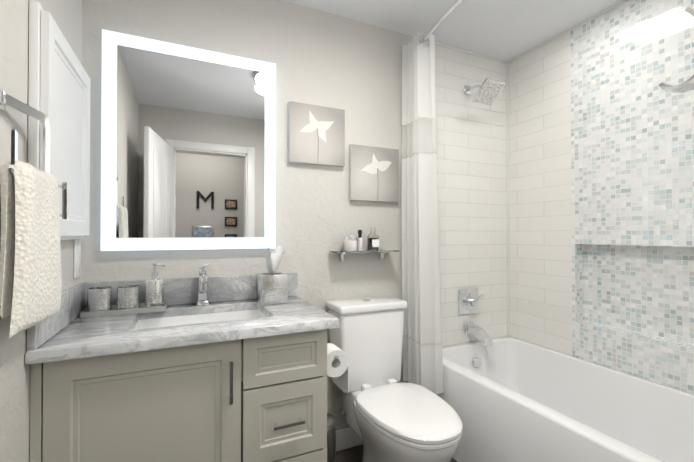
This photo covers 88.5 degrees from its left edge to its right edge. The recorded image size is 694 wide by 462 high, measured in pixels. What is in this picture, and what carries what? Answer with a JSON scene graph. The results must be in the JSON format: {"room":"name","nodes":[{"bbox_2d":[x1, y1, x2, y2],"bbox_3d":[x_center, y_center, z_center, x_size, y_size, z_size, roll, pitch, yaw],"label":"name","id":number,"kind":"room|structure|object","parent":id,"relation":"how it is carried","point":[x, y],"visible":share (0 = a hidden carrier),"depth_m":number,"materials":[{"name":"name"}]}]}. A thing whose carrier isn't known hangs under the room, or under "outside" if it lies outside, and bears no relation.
{"room":"bathroom","nodes":[
{"label":"bathroom","id":0,"kind":"room"},
{"bbox_2d":[0,0,81,461],"bbox_3d":[-0.724,-0.011,0.475,0.120,2.440,2.220,0,-1,-24],"label":"wall","id":1,"kind":"structure","parent":0,"point":[14,368],"depth_m":0.94,"materials":[{"name":"paint"}]},
{"bbox_2d":[0,88,61,337],"bbox_3d":[-0.795,-0.048,0.890,0.091,0.568,0.308,0,-1,-24],"label":"towel","id":2,"kind":"object","parent":1,"relation":"attached to","point":[30,272],"visible":1,"depth_m":0.81,"materials":[{"name":"white fabric"}]},
{"bbox_2d":[28,0,89,239],"bbox_3d":[-0.965,-0.308,1.243,0.070,0.677,0.517,0,-1,-24],"label":"medicine cabinet","id":3,"kind":"object","parent":1,"relation":"attached to","point":[59,89],"visible":0.73,"depth_m":1.15,"materials":[{"name":"white wood"}]},
{"bbox_2d":[74,239,80,277],"bbox_3d":[-1.095,0.110,1.448,0.009,0.155,0.082,0,-1,-24],"label":"outlet","id":4,"kind":"object","parent":1,"relation":"attached to","point":[77,257],"visible":0.92,"depth_m":1.43,"materials":[{"name":"white plastic"}]},
{"bbox_2d":[80,0,412,430],"bbox_3d":[-0.433,0.002,1.893,1.825,2.440,0.120,0,-1,-24],"label":"wall","id":5,"kind":"structure","parent":0,"point":[352,68],"depth_m":1.92,"materials":[{"name":"beige paint"}]},
{"bbox_2d":[101,29,275,250],"bbox_3d":[-0.711,-0.385,1.679,0.745,0.944,0.038,0,-1,-24],"label":"led mirror","id":6,"kind":"object","parent":5,"relation":"attached to","point":[188,148],"visible":1,"depth_m":1.64,"materials":[{"name":"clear mirror"}]},
{"bbox_2d":[288,101,344,166],"bbox_3d":[-0.162,-0.520,1.934,0.316,0.316,0.034,0,-1,-24],"label":"canvas art","id":7,"kind":"object","parent":5,"relation":"attached to","point":[316,134],"visible":0.98,"depth_m":1.92,"materials":[{"name":"white fabric"}]},
{"bbox_2d":[336,427,362,450],"bbox_3d":[0.066,1.168,2.036,0.790,0.110,0.014,0,-1,-24],"label":"baseboard","id":8,"kind":"structure","parent":5,"relation":"attached to","point":[346,438],"depth_m":1.99,"materials":[{"name":"white wood"}]},
{"bbox_2d":[329,248,399,260],"bbox_3d":[0.097,0.135,1.995,0.385,0.066,0.128,0,-1,-24],"label":"glass shelf","id":9,"kind":"object","parent":5,"relation":"attached to","point":[382,251],"visible":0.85,"depth_m":1.99,"materials":[{"name":"clear glass"}]},
{"bbox_2d":[343,236,356,250],"bbox_3d":[0.018,0.068,1.946,0.078,0.081,0.078,0,-1,-24],"label":"jar","id":10,"kind":"object","parent":9,"relation":"on","point":[349,243],"visible":1,"depth_m":1.91,"materials":[{"name":"white"}]},
{"bbox_2d":[357,230,361,250],"bbox_3d":[0.072,0.051,1.979,0.028,0.116,0.028,0,-1,-24],"label":"bottle","id":11,"kind":"object","parent":9,"relation":"on","point":[359,243],"visible":1,"depth_m":1.97,"materials":[{"name":"white plastic"}]},
{"bbox_2d":[367,227,378,250],"bbox_3d":[0.146,0.042,2.007,0.064,0.134,0.066,0,-1,-24],"label":"bottle","id":12,"kind":"object","parent":9,"relation":"on","point":[372,241],"visible":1,"depth_m":1.98,"materials":[{"name":"clear glass"}]},
{"bbox_2d":[349,144,398,201],"bbox_3d":[0.161,-0.332,2.079,0.316,0.316,0.034,0,-1,-24],"label":"canvas art","id":13,"kind":"object","parent":5,"relation":"attached to","point":[373,174],"visible":0.98,"depth_m":2.06,"materials":[{"name":"white fabric"}]},
{"bbox_2d":[402,0,462,394],"bbox_3d":[0.673,-0.119,1.480,0.172,2.005,1.549,0,-1,-24],"label":"shower curtain","id":14,"kind":"object","parent":5,"relation":"attached to","point":[422,350],"visible":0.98,"depth_m":2.00,"materials":[{"name":"white fabric"}]},
{"bbox_2d":[417,44,507,346],"bbox_3d":[0.819,0.007,2.463,0.925,2.440,0.120,0,-1,-24],"label":"wall tile","id":15,"kind":"structure","parent":5,"relation":"attached to","point":[471,148],"depth_m":2.41,"materials":[{"name":"white tile"}]},
{"bbox_2d":[458,288,483,314],"bbox_3d":[0.826,0.470,2.356,0.166,0.166,0.070,0,-1,-24],"label":"shower valve","id":16,"kind":"object","parent":15,"relation":"attached to","point":[469,299],"visible":1,"depth_m":2.36,"materials":[{"name":"silver metal"}]},
{"bbox_2d":[465,322,491,346],"bbox_3d":[0.853,0.669,2.310,0.072,0.108,0.172,0,-1,-24],"label":"tub spout","id":17,"kind":"object","parent":15,"relation":"attached to","point":[483,336],"visible":1,"depth_m":2.28,"materials":[{"name":"silver metal"}]},
{"bbox_2d":[464,78,505,105],"bbox_3d":[0.863,-0.895,2.287,0.160,0.165,0.248,0,-1,-24],"label":"shower head","id":18,"kind":"object","parent":15,"relation":"attached to","point":[488,92],"visible":1,"depth_m":2.23},
{"bbox_2d":[435,42,508,335],"bbox_3d":[0.781,-0.235,2.374,0.780,1.958,0.015,0,-1,-24],"label":"trim","id":19,"kind":"structure","parent":5,"relation":"attached to","point":[436,43],"depth_m":2.54,"materials":[{"name":"white"}]},
{"bbox_2d":[336,444,456,461],"bbox_3d":[0.714,1.239,0.480,2.750,0.060,3.620,0,-1,-24],"label":"floor","id":20,"kind":"structure","parent":0,"point":[353,454],"depth_m":1.94,"materials":[{"name":"grey tile"}]},
{"bbox_2d":[25,273,338,461],"bbox_3d":[-0.578,0.718,1.435,0.943,1.000,0.578,0,-1,-24],"label":"bathroom vanity","id":21,"kind":"object","parent":20,"relation":"on","point":[234,370],"visible":0.96,"depth_m":1.22,"materials":[{"name":"grey"}]},
{"bbox_2d":[80,301,166,317],"bbox_3d":[-0.925,0.328,1.494,0.298,0.020,0.124,0,-1,-24],"label":"tray","id":22,"kind":"object","parent":21,"relation":"on","point":[84,313],"visible":0.67,"depth_m":1.44,"materials":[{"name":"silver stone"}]},
{"bbox_2d":[87,286,112,311],"bbox_3d":[-1.008,0.281,1.453,0.084,0.098,0.084,0,-1,-24],"label":"cup","id":23,"kind":"object","parent":22,"relation":"on","point":[99,298],"visible":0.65,"depth_m":1.42,"materials":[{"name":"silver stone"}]},
{"bbox_2d":[116,285,139,309],"bbox_3d":[-0.917,0.282,1.494,0.084,0.098,0.084,0,-1,-24],"label":"cup","id":24,"kind":"object","parent":22,"relation":"on","point":[128,296],"visible":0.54,"depth_m":1.46,"materials":[{"name":"silver metal"}]},
{"bbox_2d":[145,263,164,307],"bbox_3d":[-0.827,0.235,1.535,0.080,0.192,0.074,0,-1,-24],"label":"soap dispenser","id":25,"kind":"object","parent":22,"relation":"on","point":[154,290],"visible":0.88,"depth_m":1.51,"materials":[{"name":"silver metal"}]},
{"bbox_2d":[196,263,209,305],"bbox_3d":[-0.646,0.244,1.602,0.059,0.189,0.154,0,-1,-24],"label":"faucet","id":26,"kind":"object","parent":21,"relation":"on","point":[202,289],"visible":1,"depth_m":1.63,"materials":[{"name":"silver metal"}]},
{"bbox_2d":[256,246,287,304],"bbox_3d":[-0.360,0.205,1.708,0.126,0.269,0.126,0,-1,-24],"label":"tissue box","id":27,"kind":"object","parent":21,"relation":"on","point":[272,286],"visible":1,"depth_m":1.66,"materials":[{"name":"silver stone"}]},
{"bbox_2d":[327,343,348,392],"bbox_3d":[-0.077,0.585,1.537,0.120,0.187,0.177,0,-1,-24],"label":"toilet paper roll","id":28,"kind":"object","parent":21,"relation":"attached to","point":[337,362],"visible":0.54,"depth_m":1.48,"materials":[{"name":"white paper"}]},
{"bbox_2d":[327,413,335,461],"bbox_3d":[-0.129,1.053,1.697,0.154,0.332,0.154,0,-1,-24],"label":"trash can","id":29,"kind":"object","parent":20,"relation":"on","point":[331,438],"visible":0.27,"depth_m":1.66,"materials":[{"name":"silver metal"}]},
{"bbox_2d":[326,296,462,461],"bbox_3d":[0.220,0.796,1.689,0.400,0.848,0.772,0,-1,-24],"label":"toilet","id":30,"kind":"object","parent":20,"relation":"on","point":[389,418],"visible":0.98,"depth_m":1.71,"materials":[{"name":"white ceramic"}]},
{"bbox_2d":[435,336,693,461],"bbox_3d":[1.116,0.980,1.672,0.788,0.480,1.546,0,-1,-24],"label":"bathtub","id":31,"kind":"object","parent":20,"relation":"on","point":[508,399],"visible":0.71,"depth_m":1.76,"materials":[{"name":"white ceramic"}]},
{"bbox_2d":[283,0,622,61],"bbox_3d":[0.714,-1.261,0.503,2.750,0.060,3.620,0,-1,-24],"label":"ceiling","id":32,"kind":"structure","parent":0,"point":[506,30],"depth_m":2.04,"materials":[{"name":"white paint"}]},
{"bbox_2d":[509,0,693,394],"bbox_3d":[1.531,0.002,1.870,0.120,2.440,1.550,0,-1,-24],"label":"wall","id":33,"kind":"structure","parent":0,"point":[601,195],"depth_m":1.96,"materials":[{"name":"tile"}]},
{"bbox_2d":[508,0,627,335],"bbox_3d":[1.470,-0.240,1.844,0.015,1.958,1.550,0,-1,-24],"label":"trim","id":34,"kind":"structure","parent":33,"relation":"attached to","point":[521,55],"depth_m":2.44,"materials":[{"name":"white"}]},
{"bbox_3d":[1.413,-0.010,0.596,1.390,2.440,0.670,0,-1,-24],"label":"wall block","id":35,"kind":"object","parent":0,"visible":0},
{"bbox_2d":[659,7,693,93],"bbox_3d":[0.665,-0.350,0.682,0.040,0.148,0.097,0,-1,-24],"label":"robe hook","id":36,"kind":"object","parent":35,"relation":"attached to","point":[686,85],"visible":1,"depth_m":0.69,"materials":[{"name":"silver metal"}]}
]}

